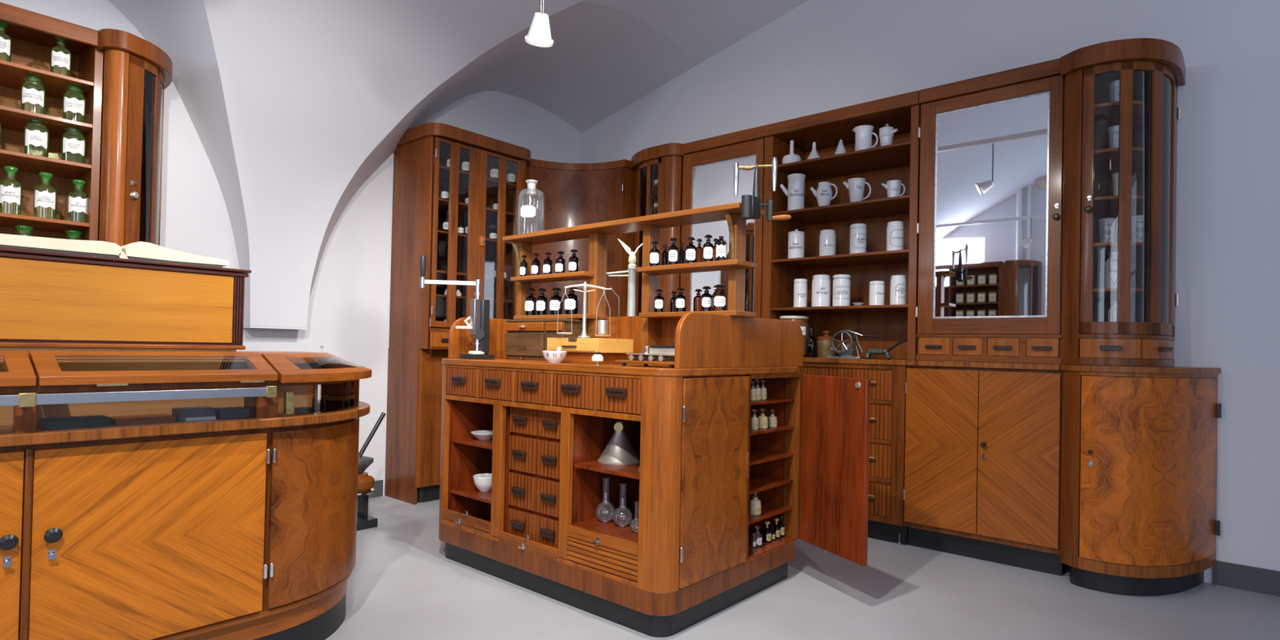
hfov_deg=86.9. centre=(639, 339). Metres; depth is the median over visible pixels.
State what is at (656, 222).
shelf
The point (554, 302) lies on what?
bottle
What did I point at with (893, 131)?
socket
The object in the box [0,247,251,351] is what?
book stand
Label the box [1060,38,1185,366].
cabinet
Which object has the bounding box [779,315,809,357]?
jar
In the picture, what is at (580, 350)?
box
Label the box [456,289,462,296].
pot
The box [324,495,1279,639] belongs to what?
floor
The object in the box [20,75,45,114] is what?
bottle
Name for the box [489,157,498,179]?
bottle
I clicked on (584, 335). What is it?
balance
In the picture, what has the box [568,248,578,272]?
bottle
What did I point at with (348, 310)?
wall
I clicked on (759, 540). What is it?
bottle
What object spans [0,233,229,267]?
open book
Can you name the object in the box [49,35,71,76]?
bottle
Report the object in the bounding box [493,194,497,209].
bottle
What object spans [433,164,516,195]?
shelf
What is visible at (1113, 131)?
porcelain cup
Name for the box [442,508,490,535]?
roller shutter
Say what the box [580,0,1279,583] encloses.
wall
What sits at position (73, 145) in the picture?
bottle
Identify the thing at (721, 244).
bottle
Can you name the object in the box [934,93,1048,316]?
mirror
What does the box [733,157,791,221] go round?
mill
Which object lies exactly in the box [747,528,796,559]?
shelf
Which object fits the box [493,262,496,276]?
clear bottle
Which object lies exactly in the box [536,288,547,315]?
bottle
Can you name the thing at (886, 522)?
drawer cabinet
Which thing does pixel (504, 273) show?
clear bottle
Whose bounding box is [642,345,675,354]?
trough
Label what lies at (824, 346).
jar
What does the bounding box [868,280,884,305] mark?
jar
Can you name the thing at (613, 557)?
roller shutter
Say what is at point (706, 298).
bottle
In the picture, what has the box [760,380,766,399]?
bottle
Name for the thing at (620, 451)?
funnel
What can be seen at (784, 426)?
shelf
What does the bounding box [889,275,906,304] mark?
jar
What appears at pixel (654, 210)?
shelf
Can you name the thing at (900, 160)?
open shelf unit
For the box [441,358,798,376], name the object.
countertop
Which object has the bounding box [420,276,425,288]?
socket
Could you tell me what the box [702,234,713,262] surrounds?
bottle
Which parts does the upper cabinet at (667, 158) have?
glass pane, door frame, glass pane, cornice, corner post, panel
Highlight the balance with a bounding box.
[556,281,611,337]
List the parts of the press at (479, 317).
crank arm, scale plate, cream plate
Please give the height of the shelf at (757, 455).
0.013 m
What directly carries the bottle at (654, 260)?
on the counter at (691, 557)
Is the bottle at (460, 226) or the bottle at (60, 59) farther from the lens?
the bottle at (460, 226)
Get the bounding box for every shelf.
[0,59,93,100]
[0,105,93,140]
[0,149,91,179]
[0,212,89,233]
[430,293,513,304]
[431,228,515,249]
[431,269,512,284]
[432,196,515,222]
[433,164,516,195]
[450,485,491,503]
[451,436,492,449]
[502,202,763,244]
[510,271,594,283]
[513,314,607,319]
[569,506,638,542]
[573,453,639,479]
[636,258,756,275]
[638,310,755,319]
[651,205,681,214]
[652,182,682,199]
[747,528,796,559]
[748,498,792,524]
[749,447,793,465]
[749,472,793,494]
[750,421,794,435]
[751,396,794,405]
[1092,288,1142,298]
[1093,146,1143,176]
[1093,195,1143,217]
[1093,241,1143,258]
[1094,100,1143,135]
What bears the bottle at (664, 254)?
on the counter at (691, 557)
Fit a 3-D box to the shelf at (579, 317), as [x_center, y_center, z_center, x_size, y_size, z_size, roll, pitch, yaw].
[-0.437,-0.116,3.629,0.565,0.022,0.162,1,-1,41]
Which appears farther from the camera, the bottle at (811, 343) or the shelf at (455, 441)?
the bottle at (811, 343)
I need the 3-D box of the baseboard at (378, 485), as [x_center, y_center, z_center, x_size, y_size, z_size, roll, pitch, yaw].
[-4.104,0.986,2.211,0.012,0.115,6.930,1,-1,41]
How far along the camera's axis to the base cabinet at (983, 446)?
3.55 m
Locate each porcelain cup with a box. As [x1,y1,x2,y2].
[1097,217,1115,242]
[1106,124,1119,148]
[1108,80,1119,102]
[1111,173,1118,195]
[1131,214,1143,242]
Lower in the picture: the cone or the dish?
the dish
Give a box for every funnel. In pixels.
[597,421,639,465]
[782,140,801,164]
[806,142,820,159]
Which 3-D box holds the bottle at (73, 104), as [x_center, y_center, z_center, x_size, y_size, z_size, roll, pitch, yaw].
[-2.751,-1.143,3.287,0.090,0.204,0.088,1,-1,41]
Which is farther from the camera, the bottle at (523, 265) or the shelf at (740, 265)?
the bottle at (523, 265)
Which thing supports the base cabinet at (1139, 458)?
on the floor
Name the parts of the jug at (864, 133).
handle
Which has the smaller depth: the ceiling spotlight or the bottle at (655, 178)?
the ceiling spotlight
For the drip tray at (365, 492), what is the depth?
3.97 m
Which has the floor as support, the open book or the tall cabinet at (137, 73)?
the tall cabinet at (137, 73)
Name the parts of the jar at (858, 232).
lid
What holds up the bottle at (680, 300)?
on the counter at (691, 557)
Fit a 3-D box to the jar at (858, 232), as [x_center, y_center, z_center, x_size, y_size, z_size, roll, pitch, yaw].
[1.325,-0.603,4.105,0.100,0.184,0.100,1,-1,41]
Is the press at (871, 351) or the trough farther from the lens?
the press at (871, 351)
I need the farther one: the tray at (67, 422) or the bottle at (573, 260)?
the bottle at (573, 260)
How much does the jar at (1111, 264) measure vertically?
0.190 m
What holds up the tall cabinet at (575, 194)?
on the floor
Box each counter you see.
[0,345,371,639]
[438,202,870,637]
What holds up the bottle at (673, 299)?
on the counter at (691, 557)
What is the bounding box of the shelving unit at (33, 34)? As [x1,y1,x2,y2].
[0,2,103,240]
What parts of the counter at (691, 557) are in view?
corner post, handle, drawer, panel, handle, drawer, handle, handle, handle, handle, drawer, drawer, drawer, post, handle, drawer, drawer, frame, drawer, handle, drawer, handle, drawer, handle, handle, handle, drawer, post, handle, frame, drawer, panel, post, corner post, door, post, panel, finger pull, door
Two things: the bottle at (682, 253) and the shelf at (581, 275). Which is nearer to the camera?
the bottle at (682, 253)
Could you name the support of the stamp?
on the counter at (691, 557)
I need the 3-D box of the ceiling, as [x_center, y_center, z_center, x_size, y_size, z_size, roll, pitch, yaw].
[-0.498,-1.888,0.433,7.749,3.625,8.820,1,-1,41]
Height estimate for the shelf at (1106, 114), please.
0.014 m
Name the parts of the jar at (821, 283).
lid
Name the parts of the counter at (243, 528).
glass, knob, door, lid, knob, hand rail, door, lid, glass, case frame, moulding, rail plate, glass, door, lid, glass, glass, glass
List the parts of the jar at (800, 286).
lid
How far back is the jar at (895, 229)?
3.92 m
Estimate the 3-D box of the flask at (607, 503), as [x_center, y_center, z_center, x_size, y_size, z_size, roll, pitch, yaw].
[-0.148,0.693,2.921,0.087,0.190,0.088,1,-1,41]
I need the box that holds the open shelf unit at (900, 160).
[761,90,920,359]
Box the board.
[614,353,674,368]
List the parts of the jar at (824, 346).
lid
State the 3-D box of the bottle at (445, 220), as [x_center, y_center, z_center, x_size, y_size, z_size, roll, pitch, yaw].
[-1.362,-0.833,4.777,0.067,0.176,0.066,1,-1,41]
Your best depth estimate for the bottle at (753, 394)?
3.10 m
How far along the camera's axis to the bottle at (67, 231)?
3.29 m
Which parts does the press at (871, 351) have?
handle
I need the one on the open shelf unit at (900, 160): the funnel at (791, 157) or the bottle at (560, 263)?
the funnel at (791, 157)
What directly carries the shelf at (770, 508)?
attached to the counter at (691, 557)
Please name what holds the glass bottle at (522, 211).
on the counter at (691, 557)
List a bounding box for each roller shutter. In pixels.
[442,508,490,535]
[498,530,558,559]
[566,524,638,582]
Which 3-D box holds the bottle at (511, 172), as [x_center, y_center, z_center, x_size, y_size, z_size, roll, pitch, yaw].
[-0.991,-1.271,5.202,0.078,0.190,0.077,1,-1,41]
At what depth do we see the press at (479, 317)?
3.48 m
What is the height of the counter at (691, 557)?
1.710 m
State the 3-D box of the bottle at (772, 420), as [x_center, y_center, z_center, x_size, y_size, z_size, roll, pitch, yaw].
[0.639,0.380,3.253,0.043,0.084,0.041,1,-1,41]
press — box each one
[356,412,386,530]
[419,254,494,359]
[826,329,878,359]
[865,339,906,359]
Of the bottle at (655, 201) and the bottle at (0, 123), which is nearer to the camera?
the bottle at (0, 123)
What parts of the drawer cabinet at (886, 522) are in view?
drawer, drawer, drawer, drawer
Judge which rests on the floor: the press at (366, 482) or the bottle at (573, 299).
the press at (366, 482)
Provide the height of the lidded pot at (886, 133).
0.150 m
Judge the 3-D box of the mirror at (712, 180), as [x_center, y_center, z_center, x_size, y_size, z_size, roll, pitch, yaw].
[0.572,-0.684,4.676,0.531,1.105,0.006,1,-1,41]
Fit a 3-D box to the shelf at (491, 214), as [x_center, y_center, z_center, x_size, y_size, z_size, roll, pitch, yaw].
[-1.329,-0.955,5.023,0.450,0.014,0.775,1,-1,41]
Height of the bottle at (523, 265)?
0.128 m
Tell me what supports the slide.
on the counter at (243, 528)
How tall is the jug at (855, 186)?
0.150 m
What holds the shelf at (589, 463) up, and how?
attached to the counter at (691, 557)
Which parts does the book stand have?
moulding, moulding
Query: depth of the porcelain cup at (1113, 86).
3.29 m
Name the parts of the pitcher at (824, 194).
spout, handle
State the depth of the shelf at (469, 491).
3.41 m
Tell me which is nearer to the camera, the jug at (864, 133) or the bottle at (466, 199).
the jug at (864, 133)
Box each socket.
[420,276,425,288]
[891,128,897,133]
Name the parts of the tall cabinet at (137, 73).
panel, corner post, knob, cornice, door frame, glass pane, glass pane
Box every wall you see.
[0,0,581,495]
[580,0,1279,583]
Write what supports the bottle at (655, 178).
on the upper cabinet at (667, 158)
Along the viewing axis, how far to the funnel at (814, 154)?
4.29 m
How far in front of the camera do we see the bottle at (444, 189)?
4.74 m
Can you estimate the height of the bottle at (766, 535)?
0.098 m
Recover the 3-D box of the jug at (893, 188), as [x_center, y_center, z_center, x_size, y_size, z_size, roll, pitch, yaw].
[1.486,-0.873,3.970,0.114,0.106,0.084,1,-1,-6]
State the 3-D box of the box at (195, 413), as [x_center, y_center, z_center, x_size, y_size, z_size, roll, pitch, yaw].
[-1.419,0.237,2.150,0.086,0.036,0.099,1,-1,41]
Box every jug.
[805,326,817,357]
[843,177,871,202]
[852,124,878,151]
[881,179,905,197]
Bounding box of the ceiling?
[107,0,808,329]
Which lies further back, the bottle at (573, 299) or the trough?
the bottle at (573, 299)
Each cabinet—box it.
[96,28,172,246]
[384,122,531,504]
[524,158,655,316]
[631,142,684,315]
[680,125,765,317]
[798,361,907,545]
[902,364,1069,576]
[915,57,1065,364]
[1059,370,1221,595]
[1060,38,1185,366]
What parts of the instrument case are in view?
name plate, door, drawer, drawer, door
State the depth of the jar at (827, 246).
4.19 m
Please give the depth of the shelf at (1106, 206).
3.33 m
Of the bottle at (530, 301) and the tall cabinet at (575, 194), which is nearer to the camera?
the bottle at (530, 301)
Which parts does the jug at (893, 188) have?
spout, handle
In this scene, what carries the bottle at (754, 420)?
on the counter at (691, 557)
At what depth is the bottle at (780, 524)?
3.31 m
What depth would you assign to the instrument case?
3.48 m
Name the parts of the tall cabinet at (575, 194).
cornice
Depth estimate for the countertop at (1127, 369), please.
3.41 m
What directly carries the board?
on the counter at (691, 557)
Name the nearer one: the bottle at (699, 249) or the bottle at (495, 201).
the bottle at (699, 249)
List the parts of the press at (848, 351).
frame, lever, connecting arm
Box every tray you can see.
[38,414,111,429]
[357,488,374,497]
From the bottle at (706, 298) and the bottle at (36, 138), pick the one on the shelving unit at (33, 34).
the bottle at (36, 138)
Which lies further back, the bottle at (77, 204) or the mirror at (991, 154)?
the mirror at (991, 154)
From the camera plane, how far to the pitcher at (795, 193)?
4.34 m
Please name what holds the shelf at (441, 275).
attached to the tall cabinet at (417, 349)
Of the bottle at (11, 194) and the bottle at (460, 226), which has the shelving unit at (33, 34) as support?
the bottle at (11, 194)
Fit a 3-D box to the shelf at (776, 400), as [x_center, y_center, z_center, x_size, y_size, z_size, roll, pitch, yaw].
[0.478,0.291,3.259,0.350,0.013,0.452,1,-1,41]
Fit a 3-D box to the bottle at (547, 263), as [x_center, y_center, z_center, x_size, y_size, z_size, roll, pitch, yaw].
[-0.500,-0.408,3.666,0.052,0.128,0.054,1,-1,41]
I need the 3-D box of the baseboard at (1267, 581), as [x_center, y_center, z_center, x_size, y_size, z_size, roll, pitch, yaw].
[4.029,1.153,2.255,3.230,0.115,0.012,1,-1,41]
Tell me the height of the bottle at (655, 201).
0.140 m
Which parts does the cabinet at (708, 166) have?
cornice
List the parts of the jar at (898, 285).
lid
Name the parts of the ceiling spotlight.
rod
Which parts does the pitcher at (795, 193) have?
spout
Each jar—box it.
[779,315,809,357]
[787,229,804,258]
[793,278,807,306]
[811,274,831,306]
[816,330,835,357]
[818,229,835,256]
[832,274,850,306]
[849,223,866,253]
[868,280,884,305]
[886,221,904,250]
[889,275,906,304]
[1104,251,1117,288]
[1107,301,1129,334]
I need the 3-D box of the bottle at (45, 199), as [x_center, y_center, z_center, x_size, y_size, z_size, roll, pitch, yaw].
[-2.824,-0.676,3.208,0.087,0.224,0.085,1,-1,41]
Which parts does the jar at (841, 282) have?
lid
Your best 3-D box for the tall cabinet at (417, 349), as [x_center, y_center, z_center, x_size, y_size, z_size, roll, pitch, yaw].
[-1.323,-0.159,4.993,0.559,2.585,0.901,1,-1,41]
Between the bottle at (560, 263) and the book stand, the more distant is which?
the bottle at (560, 263)
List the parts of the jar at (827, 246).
lid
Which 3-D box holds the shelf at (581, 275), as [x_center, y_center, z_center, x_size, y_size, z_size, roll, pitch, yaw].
[-0.453,-0.332,3.650,0.580,0.022,0.162,1,-1,41]
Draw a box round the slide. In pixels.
[107,413,175,425]
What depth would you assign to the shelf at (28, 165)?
3.25 m
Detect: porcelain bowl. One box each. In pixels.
[471,430,493,439]
[472,473,491,492]
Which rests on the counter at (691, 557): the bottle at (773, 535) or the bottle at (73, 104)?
the bottle at (773, 535)
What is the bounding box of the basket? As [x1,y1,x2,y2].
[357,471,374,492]
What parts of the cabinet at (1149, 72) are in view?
corner post, knob, glass pane, drawer, handle, cornice, rail, panel, door frame, glass pane, drawer, glass pane, handle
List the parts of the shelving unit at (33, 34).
panel, cornice, panel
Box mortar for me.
[542,351,567,363]
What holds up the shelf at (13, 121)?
attached to the shelving unit at (33, 34)
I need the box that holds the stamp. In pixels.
[591,351,603,364]
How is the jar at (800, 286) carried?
on the open shelf unit at (900, 160)
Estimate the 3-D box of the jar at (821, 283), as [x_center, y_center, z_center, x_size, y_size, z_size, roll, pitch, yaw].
[1.141,-0.301,4.256,0.117,0.202,0.117,1,-1,41]
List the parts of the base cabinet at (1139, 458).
corner post, rail, rail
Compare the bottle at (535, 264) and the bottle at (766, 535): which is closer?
the bottle at (766, 535)
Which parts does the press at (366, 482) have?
screw plate, lever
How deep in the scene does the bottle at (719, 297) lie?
2.91 m
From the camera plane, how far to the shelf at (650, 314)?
2.96 m
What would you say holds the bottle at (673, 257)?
on the counter at (691, 557)
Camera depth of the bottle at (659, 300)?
3.13 m
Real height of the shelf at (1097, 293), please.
0.014 m
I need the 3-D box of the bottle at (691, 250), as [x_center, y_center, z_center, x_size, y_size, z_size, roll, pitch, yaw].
[0.227,-0.395,3.012,0.049,0.122,0.050,1,-1,41]
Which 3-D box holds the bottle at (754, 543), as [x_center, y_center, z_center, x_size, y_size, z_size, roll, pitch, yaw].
[0.527,0.931,3.130,0.021,0.062,0.019,1,-1,41]
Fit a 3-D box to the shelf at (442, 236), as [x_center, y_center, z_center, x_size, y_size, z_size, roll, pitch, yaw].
[-1.333,-0.735,5.020,0.450,0.014,0.775,1,-1,41]
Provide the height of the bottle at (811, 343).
0.197 m
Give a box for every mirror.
[691,155,755,311]
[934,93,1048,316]
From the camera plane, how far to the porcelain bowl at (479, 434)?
3.44 m
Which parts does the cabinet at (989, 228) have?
handle, drawer, handle, drawer, frame, cornice, handle, drawer, handle, drawer, knob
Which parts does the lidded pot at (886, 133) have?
lid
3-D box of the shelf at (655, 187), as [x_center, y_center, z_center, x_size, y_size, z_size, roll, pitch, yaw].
[0.241,-1.140,5.233,0.510,0.014,0.495,1,-1,41]
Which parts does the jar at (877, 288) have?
lid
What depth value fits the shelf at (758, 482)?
3.28 m
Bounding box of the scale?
[606,239,642,316]
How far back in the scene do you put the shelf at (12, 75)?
3.23 m
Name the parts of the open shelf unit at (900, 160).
panel, shelf, shelf, shelf, cornice, shelf, panel, panel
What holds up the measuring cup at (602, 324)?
on the balance
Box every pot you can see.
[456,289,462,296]
[879,124,897,146]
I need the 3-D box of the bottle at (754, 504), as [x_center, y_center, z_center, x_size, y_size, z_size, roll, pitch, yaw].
[0.536,0.757,3.138,0.054,0.112,0.052,1,-1,41]
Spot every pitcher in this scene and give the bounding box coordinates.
[779,173,805,210]
[810,182,837,206]
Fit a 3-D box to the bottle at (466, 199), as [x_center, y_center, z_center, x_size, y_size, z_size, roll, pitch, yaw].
[-1.244,-1.029,4.912,0.056,0.135,0.058,1,-1,-19]
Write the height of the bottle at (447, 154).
0.185 m
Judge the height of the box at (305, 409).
0.020 m
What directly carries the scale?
on the counter at (691, 557)
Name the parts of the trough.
knob, lid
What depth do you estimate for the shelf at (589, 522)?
2.86 m
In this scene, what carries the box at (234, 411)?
on the counter at (243, 528)
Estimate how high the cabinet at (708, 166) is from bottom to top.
1.517 m
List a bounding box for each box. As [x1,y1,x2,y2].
[171,406,216,421]
[215,406,249,418]
[294,406,311,413]
[546,337,633,364]
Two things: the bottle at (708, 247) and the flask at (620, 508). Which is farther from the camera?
the bottle at (708, 247)
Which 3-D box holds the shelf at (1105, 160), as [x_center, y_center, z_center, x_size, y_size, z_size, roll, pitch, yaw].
[2.391,-0.891,3.374,0.369,0.014,0.490,1,-1,41]
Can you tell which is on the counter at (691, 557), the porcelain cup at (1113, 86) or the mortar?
the mortar
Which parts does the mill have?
hanging rod, cross arm, hanging rod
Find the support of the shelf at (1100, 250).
attached to the cabinet at (1149, 72)
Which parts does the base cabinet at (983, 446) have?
door, knob, door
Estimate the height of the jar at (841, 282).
0.195 m
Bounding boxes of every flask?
[595,476,615,522]
[613,482,632,526]
[630,500,639,532]
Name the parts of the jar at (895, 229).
lid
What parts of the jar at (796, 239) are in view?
lid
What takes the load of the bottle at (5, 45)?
on the shelving unit at (33, 34)
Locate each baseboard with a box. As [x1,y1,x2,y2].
[368,480,382,498]
[1212,560,1279,596]
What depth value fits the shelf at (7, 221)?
3.23 m
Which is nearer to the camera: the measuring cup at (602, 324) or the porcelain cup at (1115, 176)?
the measuring cup at (602, 324)
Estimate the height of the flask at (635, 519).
0.125 m
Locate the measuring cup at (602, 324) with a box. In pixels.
[597,320,608,334]
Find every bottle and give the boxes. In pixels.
[0,21,11,62]
[0,123,1,149]
[0,165,22,214]
[14,225,34,235]
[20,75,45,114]
[22,111,48,157]
[32,172,57,218]
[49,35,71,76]
[61,127,86,164]
[62,84,85,123]
[64,229,82,239]
[66,179,88,221]
[440,179,448,199]
[442,208,448,231]
[446,145,450,168]
[457,217,463,234]
[461,149,469,172]
[464,188,468,204]
[464,215,467,235]
[488,225,497,239]
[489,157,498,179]
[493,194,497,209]
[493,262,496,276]
[503,265,506,277]
[506,162,515,184]
[516,179,544,234]
[520,254,527,276]
[524,288,536,315]
[531,253,540,275]
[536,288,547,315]
[542,252,552,274]
[549,287,563,315]
[555,251,565,273]
[564,287,578,314]
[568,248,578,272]
[648,240,659,266]
[653,169,657,184]
[653,195,657,207]
[653,288,664,312]
[661,244,668,265]
[667,237,678,264]
[670,290,676,311]
[674,288,686,311]
[678,242,685,263]
[684,236,696,263]
[693,288,702,311]
[696,238,702,262]
[700,286,711,311]
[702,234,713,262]
[711,284,727,311]
[713,238,718,261]
[715,235,726,261]
[749,492,760,515]
[750,408,758,430]
[751,381,756,400]
[751,533,755,547]
[752,525,761,546]
[754,379,760,399]
[757,408,768,428]
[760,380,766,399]
[762,520,771,542]
[768,409,777,426]
[769,525,775,540]
[773,518,780,538]
[777,514,784,537]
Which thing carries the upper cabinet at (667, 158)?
attached to the wall at (819, 55)
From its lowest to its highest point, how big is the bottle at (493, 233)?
0.120 m
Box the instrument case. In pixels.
[504,319,589,360]
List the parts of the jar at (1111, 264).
lid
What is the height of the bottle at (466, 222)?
0.165 m
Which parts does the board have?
plate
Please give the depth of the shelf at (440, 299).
5.07 m
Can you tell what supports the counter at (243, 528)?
on the floor
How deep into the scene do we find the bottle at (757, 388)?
3.13 m
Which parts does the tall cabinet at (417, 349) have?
panel, corner post, drawer, rail, handle, door frame, panel, cornice, lock plate, door frame, panel, corner post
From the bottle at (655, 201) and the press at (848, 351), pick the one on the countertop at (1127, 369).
the press at (848, 351)
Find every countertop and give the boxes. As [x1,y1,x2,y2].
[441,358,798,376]
[803,356,1221,373]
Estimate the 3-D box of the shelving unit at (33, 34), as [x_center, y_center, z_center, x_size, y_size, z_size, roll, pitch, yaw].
[-3.268,-0.222,2.796,0.485,2.577,1.555,1,-1,41]
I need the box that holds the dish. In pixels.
[852,302,864,305]
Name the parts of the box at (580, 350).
handle, drawer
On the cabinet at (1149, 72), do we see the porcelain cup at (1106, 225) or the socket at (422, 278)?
the porcelain cup at (1106, 225)
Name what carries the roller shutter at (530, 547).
hanging from the counter at (691, 557)
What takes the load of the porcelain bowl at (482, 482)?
on the counter at (691, 557)
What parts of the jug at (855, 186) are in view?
spout, handle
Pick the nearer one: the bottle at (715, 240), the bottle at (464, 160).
the bottle at (715, 240)
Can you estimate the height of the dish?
0.020 m
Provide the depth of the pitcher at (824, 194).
4.22 m
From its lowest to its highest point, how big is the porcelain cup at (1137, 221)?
0.134 m
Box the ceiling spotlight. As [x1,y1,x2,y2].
[524,0,553,47]
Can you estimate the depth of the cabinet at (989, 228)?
3.56 m
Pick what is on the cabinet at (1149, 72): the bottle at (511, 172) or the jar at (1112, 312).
the jar at (1112, 312)

